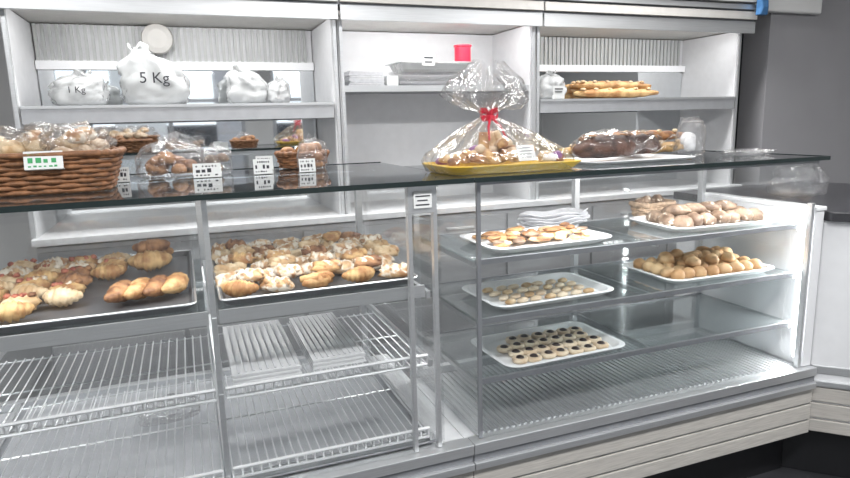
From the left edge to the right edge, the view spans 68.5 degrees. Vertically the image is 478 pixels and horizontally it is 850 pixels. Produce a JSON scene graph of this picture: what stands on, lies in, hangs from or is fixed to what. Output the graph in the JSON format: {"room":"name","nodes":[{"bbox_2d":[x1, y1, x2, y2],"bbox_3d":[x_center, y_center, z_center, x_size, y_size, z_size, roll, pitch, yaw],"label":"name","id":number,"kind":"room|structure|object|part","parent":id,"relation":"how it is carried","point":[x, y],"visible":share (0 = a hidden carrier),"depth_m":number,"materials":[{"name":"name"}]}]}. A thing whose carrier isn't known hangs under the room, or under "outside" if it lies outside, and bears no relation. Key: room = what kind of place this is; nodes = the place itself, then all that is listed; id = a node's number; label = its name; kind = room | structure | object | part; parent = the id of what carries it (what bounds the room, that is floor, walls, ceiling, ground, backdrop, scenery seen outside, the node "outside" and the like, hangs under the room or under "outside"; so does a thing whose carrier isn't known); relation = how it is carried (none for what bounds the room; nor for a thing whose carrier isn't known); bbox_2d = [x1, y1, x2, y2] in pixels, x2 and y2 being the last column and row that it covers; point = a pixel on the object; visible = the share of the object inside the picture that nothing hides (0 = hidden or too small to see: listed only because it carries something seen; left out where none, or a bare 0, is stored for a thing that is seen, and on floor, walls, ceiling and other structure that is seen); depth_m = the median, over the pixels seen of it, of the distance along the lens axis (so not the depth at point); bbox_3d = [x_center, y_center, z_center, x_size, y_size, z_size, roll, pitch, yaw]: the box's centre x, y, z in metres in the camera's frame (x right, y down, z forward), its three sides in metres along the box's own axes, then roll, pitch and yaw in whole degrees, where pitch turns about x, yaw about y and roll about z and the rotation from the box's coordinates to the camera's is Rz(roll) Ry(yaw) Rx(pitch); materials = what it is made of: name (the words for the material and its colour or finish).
{"room":"bakery shop","nodes":[
{"label":"bakery shop","id":0,"kind":"room"},
{"bbox_2d":[0,27,56,401],"bbox_3d":[-1.366,-0.492,3.329,6.860,2.700,0.140,-6,11,-20],"label":"wall","id":1,"kind":"structure","parent":0,"point":[15,236],"depth_m":3.11,"materials":[{"name":"paint"}]},
{"bbox_2d":[732,33,743,183],"bbox_3d":[2.804,-0.997,5.435,2.800,2.700,0.100,-6,11,-20],"label":"wall","id":2,"kind":"structure","parent":0,"point":[742,33],"depth_m":5.29,"materials":[{"name":"grey paint"}]},
{"bbox_2d":[754,0,821,14],"bbox_3d":[2.254,-1.730,3.862,0.590,0.630,0.045,-6,11,-20],"label":"soffit bulkhead","id":3,"kind":"object","parent":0,"point":[810,7],"visible":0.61,"depth_m":3.92,"materials":[{"name":"paint"}]},
{"bbox_2d":[734,0,849,185],"bbox_3d":[3.312,-0.847,4.572,2.480,2.700,0.200,-6,11,-20],"label":"wall","id":4,"kind":"structure","parent":0,"point":[795,84],"depth_m":4.13,"materials":[{"name":"grey paint"}]},
{"bbox_2d":[749,466,843,477],"bbox_3d":[0.953,1.246,1.357,9.500,0.100,7.000,-6,11,-20],"label":"floor","id":5,"kind":"structure","parent":0,"point":[782,472],"depth_m":2.54,"materials":[{"name":"tile"}]},
{"bbox_2d":[0,162,474,477],"bbox_3d":[-0.897,0.478,1.925,1.907,1.292,0.885,-6,11,-20],"label":"display case","id":6,"kind":"object","parent":5,"relation":"on","point":[368,419],"visible":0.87,"depth_m":1.84,"materials":[{"name":"white metal"}]},
{"bbox_2d":[0,120,126,196],"bbox_3d":[-1.037,-0.217,1.643,0.450,0.184,0.270,-6,11,-20],"label":"bread basket","id":7,"kind":"object","parent":6,"relation":"on","point":[29,165],"visible":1,"depth_m":1.58,"materials":[{"name":"brown wicker"}]},
{"bbox_2d":[49,137,109,146],"bbox_3d":[-1.139,-0.256,1.991,0.306,0.138,0.183,-6,11,-20],"label":"rolls","id":8,"kind":"object","parent":7,"relation":"in","point":[97,142],"visible":0.02,"depth_m":1.98,"materials":[{"name":"brown food"}]},
{"bbox_2d":[0,250,196,333],"bbox_3d":[-0.988,0.137,1.848,0.576,0.023,0.766,-6,11,-20],"label":"baking tray","id":9,"kind":"object","parent":6,"relation":"on","point":[92,307],"visible":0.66,"depth_m":1.65,"materials":[{"name":"metal"}]},
{"bbox_2d":[0,252,131,322],"bbox_3d":[-1.066,0.126,1.782,0.388,0.052,0.642,-6,11,-20],"label":"pastries","id":10,"kind":"object","parent":9,"relation":"on","point":[22,282],"visible":1,"depth_m":1.78,"materials":[{"name":"brown food"}]},
{"bbox_2d":[103,272,188,302],"bbox_3d":[-0.756,0.130,1.696,0.227,0.052,0.149,-8,13,-32],"label":"pastries","id":11,"kind":"object","parent":9,"relation":"on","point":[177,282],"visible":1,"depth_m":1.66,"materials":[{"name":"brown food"}]},
{"bbox_2d":[128,238,173,271],"bbox_3d":[-0.908,0.045,2.070,0.136,0.093,0.226,-6,11,-20],"label":"croissants","id":12,"kind":"object","parent":9,"relation":"on","point":[152,254],"visible":1,"depth_m":2.00,"materials":[{"name":"brown food"}]},
{"bbox_2d":[117,167,129,182],"bbox_3d":[-0.927,-0.194,1.899,0.050,0.048,0.021,-6,11,-20],"label":"price card","id":13,"kind":"object","parent":6,"relation":"on","point":[124,176],"visible":0.61,"depth_m":1.90,"materials":[{"name":"white paper"}]},
{"bbox_2d":[137,393,199,426],"bbox_3d":[-0.841,0.555,2.053,0.200,0.054,0.156,-6,11,-20],"label":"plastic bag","id":14,"kind":"object","parent":6,"relation":"on","point":[175,420],"visible":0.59,"depth_m":2.05,"materials":[{"name":"plastic"}]},
{"bbox_2d":[135,134,205,178],"bbox_3d":[-0.831,-0.274,2.042,0.222,0.140,0.158,-6,11,-20],"label":"rolls","id":15,"kind":"object","parent":6,"relation":"on","point":[159,164],"visible":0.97,"depth_m":2.01,"materials":[{"name":"beige food"}]},
{"bbox_2d":[192,163,221,177],"bbox_3d":[-0.693,-0.217,1.986,0.085,0.048,0.021,-6,11,-20],"label":"price card","id":16,"kind":"object","parent":6,"relation":"on","point":[203,170],"visible":0.99,"depth_m":1.98,"materials":[{"name":"white paper"}]},
{"bbox_2d":[0,275,424,352],"bbox_3d":[-0.708,0.140,1.954,1.215,0.035,0.788,-6,11,-20],"label":"shelf","id":17,"kind":"object","parent":6,"relation":"attached to","point":[174,322],"depth_m":1.59,"materials":[{"name":"metal"}]},
{"bbox_2d":[199,142,232,174],"bbox_3d":[-0.709,-0.274,2.114,0.110,0.108,0.114,-6,11,-20],"label":"rolls","id":18,"kind":"object","parent":6,"relation":"on","point":[220,157],"visible":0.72,"depth_m":2.10,"materials":[{"name":"brown food"}]},
{"bbox_3d":[-0.907,-0.150,1.809,1.895,0.010,0.875,-6,11,-20],"label":"glass","id":19,"kind":"part","parent":6,"relation":"part of","materials":[{"name":"clear glass"}]},
{"bbox_2d":[222,320,301,384],"bbox_3d":[-0.522,0.342,1.958,0.190,0.032,0.460,-6,11,-20],"label":"pack","id":20,"kind":"object","parent":6,"relation":"on","point":[257,351],"visible":0.98,"depth_m":1.88,"materials":[{"name":"white plastic"}]},
{"bbox_2d":[253,159,272,174],"bbox_3d":[-0.537,-0.238,2.065,0.060,0.053,0.021,-6,11,-20],"label":"price card","id":21,"kind":"object","parent":6,"relation":"on","point":[261,166],"visible":0.98,"depth_m":2.06,"materials":[{"name":"white paper"}]},
{"bbox_2d":[255,156,273,169],"bbox_3d":[-0.581,-0.274,2.259,0.060,0.053,0.021,-6,11,-20],"label":"price card","id":22,"kind":"object","parent":6,"relation":"on","point":[256,157],"visible":0.27,"depth_m":2.26,"materials":[{"name":"white paper"}]},
{"bbox_2d":[274,142,329,168],"bbox_3d":[-0.455,-0.312,2.314,0.204,0.091,0.142,-6,11,-20],"label":"bread basket","id":23,"kind":"object","parent":6,"relation":"on","point":[286,157],"visible":0.75,"depth_m":2.26,"materials":[{"name":"brown wicker"}]},
{"bbox_2d":[298,158,315,172],"bbox_3d":[-0.399,-0.247,2.107,0.055,0.048,0.021,-6,11,-20],"label":"price card","id":24,"kind":"object","parent":6,"relation":"on","point":[305,165],"visible":1,"depth_m":2.10,"materials":[{"name":"white paper"}]},
{"bbox_2d":[296,137,328,169],"bbox_3d":[-0.396,-0.307,2.186,0.112,0.130,0.068,-6,11,-20],"label":"rolls","id":25,"kind":"object","parent":6,"relation":"on","point":[318,156],"visible":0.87,"depth_m":2.18,"materials":[{"name":"beige food"}]},
{"bbox_2d":[211,239,417,304],"bbox_3d":[-0.410,0.081,2.064,0.556,0.023,0.766,-6,11,-20],"label":"baking tray","id":26,"kind":"object","parent":6,"relation":"on","point":[339,284],"visible":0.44,"depth_m":1.74,"materials":[{"name":"metal"}]},
{"bbox_2d":[211,231,406,297],"bbox_3d":[-0.389,0.052,2.049,0.608,0.066,0.702,-6,11,-20],"label":"pastries","id":27,"kind":"object","parent":26,"relation":"on","point":[356,256],"visible":1,"depth_m":1.90,"materials":[{"name":"brown food"}]},
{"bbox_2d":[289,312,365,369],"bbox_3d":[-0.329,0.322,2.040,0.160,0.032,0.440,-6,11,-20],"label":"pack","id":28,"kind":"object","parent":6,"relation":"on","point":[324,341],"visible":1,"depth_m":1.96,"materials":[{"name":"white plastic"}]},
{"bbox_2d":[0,0,756,392],"bbox_3d":[0.078,-0.358,3.499,3.970,2.300,0.610,-6,11,-20],"label":"shelving unit","id":29,"kind":"object","parent":5,"relation":"on","point":[688,52],"visible":0.62,"depth_m":3.34,"materials":[{"name":"metal"}]},
{"bbox_2d":[48,69,110,105],"bbox_3d":[-1.502,-0.658,2.709,0.238,0.157,0.166,-6,11,-20],"label":"flour bag","id":30,"kind":"object","parent":29,"relation":"on","point":[79,87],"visible":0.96,"depth_m":2.66,"materials":[{"name":"white plastic"}]},
{"bbox_2d":[116,41,190,104],"bbox_3d":[-1.222,-0.745,2.812,0.304,0.275,0.192,-6,11,-20],"label":"flour bag","id":31,"kind":"object","parent":29,"relation":"on","point":[146,78],"visible":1,"depth_m":2.75,"materials":[{"name":"white plastic"}]},
{"bbox_2d":[141,24,173,54],"bbox_3d":[-1.316,-0.983,3.067,0.149,0.149,0.036,-6,11,-20],"label":"wall speaker","id":32,"kind":"object","parent":29,"relation":"attached to","point":[159,39],"visible":0.91,"depth_m":3.05},
{"bbox_2d":[225,64,267,102],"bbox_3d":[-0.847,-0.737,2.966,0.199,0.184,0.165,-6,11,-20],"label":"flour bag","id":33,"kind":"object","parent":29,"relation":"on","point":[243,85],"visible":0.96,"depth_m":2.91,"materials":[{"name":"white plastic"}]},
{"bbox_2d":[267,75,290,102],"bbox_3d":[-0.714,-0.721,3.011,0.126,0.130,0.139,-6,11,-20],"label":"flour bag","id":34,"kind":"object","parent":29,"relation":"on","point":[278,90],"visible":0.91,"depth_m":2.96,"materials":[{"name":"white plastic"}]},
{"bbox_2d":[344,70,397,85],"bbox_3d":[-0.301,-0.831,3.260,0.260,0.074,0.240,-6,11,-20],"label":"paper bags","id":35,"kind":"object","parent":29,"relation":"on","point":[352,78],"visible":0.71,"depth_m":3.15},
{"bbox_3d":[0.139,-0.641,3.253,3.909,0.945,0.012,-6,11,-20],"label":"upright trim","id":36,"kind":"part","parent":29,"relation":"part of","materials":[{"name":"metal"}]},
{"bbox_2d":[385,53,476,84],"bbox_3d":[0.032,-0.901,3.354,0.440,0.159,0.245,-6,11,-20],"label":"plastic containers","id":37,"kind":"object","parent":29,"relation":"on","point":[428,65],"visible":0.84,"depth_m":3.26,"materials":[{"name":"plastic"}]},
{"bbox_3d":[0.030,-0.940,3.349,0.440,0.004,0.240,-6,11,-20],"label":"lid","id":38,"kind":"part","parent":37,"relation":"part of","materials":[{"name":"white plastic"}]},
{"bbox_2d":[453,44,471,61],"bbox_3d":[0.204,-1.001,3.384,0.098,0.094,0.098,-6,11,-20],"label":"spool","id":39,"kind":"object","parent":37,"relation":"on","point":[462,52],"visible":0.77,"depth_m":3.35},
{"bbox_2d":[539,70,566,98],"bbox_3d":[0.689,-0.871,3.523,0.215,0.162,0.166,-6,11,-20],"label":"flour bag","id":40,"kind":"object","parent":29,"relation":"on","point":[547,83],"visible":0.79,"depth_m":3.46,"materials":[{"name":"white plastic"}]},
{"bbox_2d":[552,86,564,98],"bbox_3d":[0.739,-0.812,3.454,0.070,0.070,0.017,-6,11,-20],"label":"price card","id":41,"kind":"object","parent":29,"relation":"on","point":[558,91],"visible":1,"depth_m":3.45,"materials":[{"name":"white paper"}]},
{"bbox_2d":[565,80,658,98],"bbox_3d":[1.105,-0.892,3.731,0.585,0.108,0.228,-6,11,-20],"label":"baguettes","id":42,"kind":"object","parent":29,"relation":"on","point":[590,89],"visible":0.98,"depth_m":3.64,"materials":[{"name":"beige food"}]},
{"bbox_2d":[755,0,768,15],"bbox_3d":[1.999,-1.392,3.700,0.070,0.120,0.050,-6,11,-20],"label":"cloth","id":43,"kind":"object","parent":29,"relation":"attached to","point":[762,7],"visible":1,"depth_m":3.69,"materials":[{"name":"blue fabric"}]},
{"bbox_2d":[406,150,830,477],"bbox_3d":[0.717,0.351,2.377,1.448,1.292,0.602,-6,11,-20],"label":"display case","id":44,"kind":"object","parent":5,"relation":"on","point":[721,398],"visible":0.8,"depth_m":2.29,"materials":[{"name":"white glass"}]},
{"bbox_2d":[421,59,581,174],"bbox_3d":[0.230,-0.388,1.957,0.490,0.339,0.297,-6,11,-20],"label":"gift basket","id":45,"kind":"object","parent":44,"relation":"on","point":[493,153],"visible":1,"depth_m":1.92,"materials":[{"name":"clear plastic"}]},
{"bbox_2d":[424,157,581,174],"bbox_3d":[0.241,-0.235,1.990,0.460,0.026,0.270,-6,11,-20],"label":"tray","id":46,"kind":"object","parent":44,"relation":"on","point":[464,166],"depth_m":1.90,"materials":[{"name":"yellow plastic"}]},
{"bbox_2d":[460,225,611,252],"bbox_3d":[0.373,-0.001,2.127,0.464,0.022,0.307,-6,11,-20],"label":"serving tray","id":47,"kind":"object","parent":44,"relation":"on","point":[597,236],"visible":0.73,"depth_m":2.05,"materials":[{"name":"white plastic"}]},
{"bbox_2d":[472,222,592,247],"bbox_3d":[0.377,-0.017,2.126,0.404,0.036,0.244,-6,11,-20],"label":"biscuits","id":48,"kind":"object","parent":47,"relation":"on","point":[511,235],"visible":0.98,"depth_m":2.09,"materials":[{"name":"beige food"}]},
{"bbox_2d":[462,272,613,309],"bbox_3d":[0.388,0.180,2.165,0.476,0.022,0.311,-6,11,-20],"label":"serving tray","id":49,"kind":"object","parent":44,"relation":"on","point":[599,288],"visible":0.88,"depth_m":2.19,"materials":[{"name":"white plastic"}]},
{"bbox_2d":[482,278,593,304],"bbox_3d":[0.391,0.176,2.157,0.354,0.016,0.196,-6,11,-20],"label":"biscuits","id":50,"kind":"object","parent":49,"relation":"on","point":[535,285],"visible":1,"depth_m":2.14,"materials":[{"name":"beige food"}]},
{"bbox_2d":[471,321,624,368],"bbox_3d":[0.428,0.372,2.193,0.486,0.022,0.321,-6,11,-20],"label":"serving tray","id":51,"kind":"object","parent":44,"relation":"on","point":[490,343],"visible":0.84,"depth_m":2.22,"materials":[{"name":"white plastic"}]},
{"bbox_2d":[496,326,608,363],"bbox_3d":[0.437,0.365,2.192,0.387,0.021,0.237,-6,11,-20],"label":"cookies","id":52,"kind":"object","parent":51,"relation":"on","point":[553,346],"visible":1,"depth_m":2.17,"materials":[{"name":"beige food"}]},
{"bbox_2d":[516,207,589,227],"bbox_3d":[0.495,-0.077,2.395,0.322,0.064,0.114,-6,11,-20],"label":"paper liner","id":53,"kind":"object","parent":44,"relation":"on","point":[574,216],"visible":0.9,"depth_m":2.36,"materials":[{"name":"white paper"}]},
{"bbox_2d":[423,292,792,386],"bbox_3d":[0.705,0.350,2.385,1.345,0.026,0.480,-6,11,-20],"label":"glass shelf","id":54,"kind":"object","parent":44,"relation":"attached to","point":[776,319],"depth_m":2.38,"materials":[{"name":"glass"}]},
{"bbox_2d":[420,216,801,267],"bbox_3d":[0.695,-0.024,2.314,1.345,0.026,0.480,-6,11,-20],"label":"glass shelf","id":55,"kind":"object","parent":44,"relation":"attached to","point":[790,224],"depth_m":2.16,"materials":[{"name":"glass"}]},
{"bbox_2d":[425,252,797,326],"bbox_3d":[0.700,0.158,2.348,1.345,0.026,0.480,-6,11,-20],"label":"glass shelf","id":56,"kind":"object","parent":44,"relation":"attached to","point":[781,270],"depth_m":2.25,"materials":[{"name":"glass"}]},
{"bbox_3d":[0.681,-0.276,2.255,1.397,0.010,0.595,-6,11,-20],"label":"glass","id":57,"kind":"part","parent":44,"relation":"part of","materials":[{"name":"clear glass"}]},
{"bbox_2d":[558,129,684,153],"bbox_3d":[0.820,-0.389,2.525,0.600,0.100,0.128,-6,11,-20],"label":"baguettes","id":58,"kind":"object","parent":44,"relation":"on","point":[666,135],"visible":0.36,"depth_m":2.54,"materials":[{"name":"brown food"}]},
{"bbox_2d":[567,154,695,164],"bbox_3d":[0.717,-0.288,2.253,0.460,0.012,0.260,-6,11,-20],"label":"serving tray","id":59,"kind":"object","parent":44,"relation":"on","point":[635,158],"visible":0.74,"depth_m":2.23,"materials":[{"name":"white plastic"}]},
{"bbox_2d":[571,129,657,158],"bbox_3d":[0.666,-0.339,2.193,0.351,0.100,0.156,-6,11,-20],"label":"loaf","id":60,"kind":"object","parent":59,"relation":"on","point":[597,145],"visible":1,"depth_m":2.13,"materials":[{"name":"brown food"}]},
{"bbox_2d":[624,129,678,153],"bbox_3d":[0.832,-0.370,2.362,0.301,0.092,0.130,-6,11,-20],"label":"loaf","id":61,"kind":"object","parent":59,"relation":"on","point":[648,141],"visible":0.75,"depth_m":2.31,"materials":[{"name":"clear plastic"}]},
{"bbox_2d":[629,194,675,215],"bbox_3d":[0.935,-0.136,2.568,0.194,0.091,0.112,-6,11,-20],"label":"bread basket","id":62,"kind":"object","parent":44,"relation":"on","point":[641,206],"visible":0.65,"depth_m":2.53,"materials":[{"name":"wicker"}]},
{"bbox_2d":[673,116,705,155],"bbox_3d":[1.040,-0.404,2.445,0.123,0.151,0.092,-6,11,-20],"label":"jar","id":63,"kind":"object","parent":44,"relation":"on","point":[688,140],"visible":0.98,"depth_m":2.43,"materials":[{"name":"glass"}]},
{"bbox_2d":[622,262,774,283],"bbox_3d":[1.056,0.113,2.425,0.504,0.022,0.328,-6,11,-20],"label":"serving tray","id":64,"kind":"object","parent":44,"relation":"on","point":[765,267],"visible":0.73,"depth_m":2.30,"materials":[{"name":"white plastic"}]},
{"bbox_2d":[633,246,761,278],"bbox_3d":[1.053,0.081,2.416,0.441,0.069,0.267,-6,11,-20],"label":"buns","id":65,"kind":"object","parent":64,"relation":"on","point":[703,261],"visible":1,"depth_m":2.36,"materials":[{"name":"brown food"}]},
{"bbox_2d":[629,215,781,232],"bbox_3d":[1.070,-0.070,2.397,0.506,0.022,0.322,-6,11,-20],"label":"serving tray","id":66,"kind":"object","parent":44,"relation":"on","point":[641,220],"visible":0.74,"depth_m":2.28,"materials":[{"name":"white plastic"}]},
{"bbox_2d":[645,200,763,227],"bbox_3d":[1.068,-0.105,2.381,0.415,0.078,0.242,-6,11,-20],"label":"rolls","id":67,"kind":"object","parent":66,"relation":"on","point":[706,213],"visible":0.98,"depth_m":2.31,"materials":[{"name":"beige food"}]},
{"bbox_2d":[716,148,775,155],"bbox_3d":[1.234,-0.335,2.403,0.202,0.021,0.140,-6,11,-20],"label":"plastic lid","id":68,"kind":"object","parent":44,"relation":"on","point":[729,151],"visible":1,"depth_m":2.39,"materials":[{"name":"clear plastic"}]},
{"bbox_3d":[1.362,0.140,2.595,0.055,0.618,0.555,-6,11,-20],"label":"panel","id":69,"kind":"part","parent":44,"relation":"part of","materials":[{"name":"white metal"}]},
{"bbox_2d":[673,182,849,477],"bbox_3d":[2.032,0.349,2.768,1.777,1.085,1.152,3,12,24],"label":"counter","id":70,"kind":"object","parent":5,"relation":"on","point":[825,448],"depth_m":2.42,"materials":[{"name":"white laminate"}]},
{"bbox_2d":[766,163,829,197],"bbox_3d":[1.645,-0.263,2.752,0.266,0.140,0.183,-6,11,-20],"label":"bag","id":71,"kind":"object","parent":70,"relation":"on","point":[800,165],"visible":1,"depth_m":2.74,"materials":[{"name":"clear plastic"}]}
]}

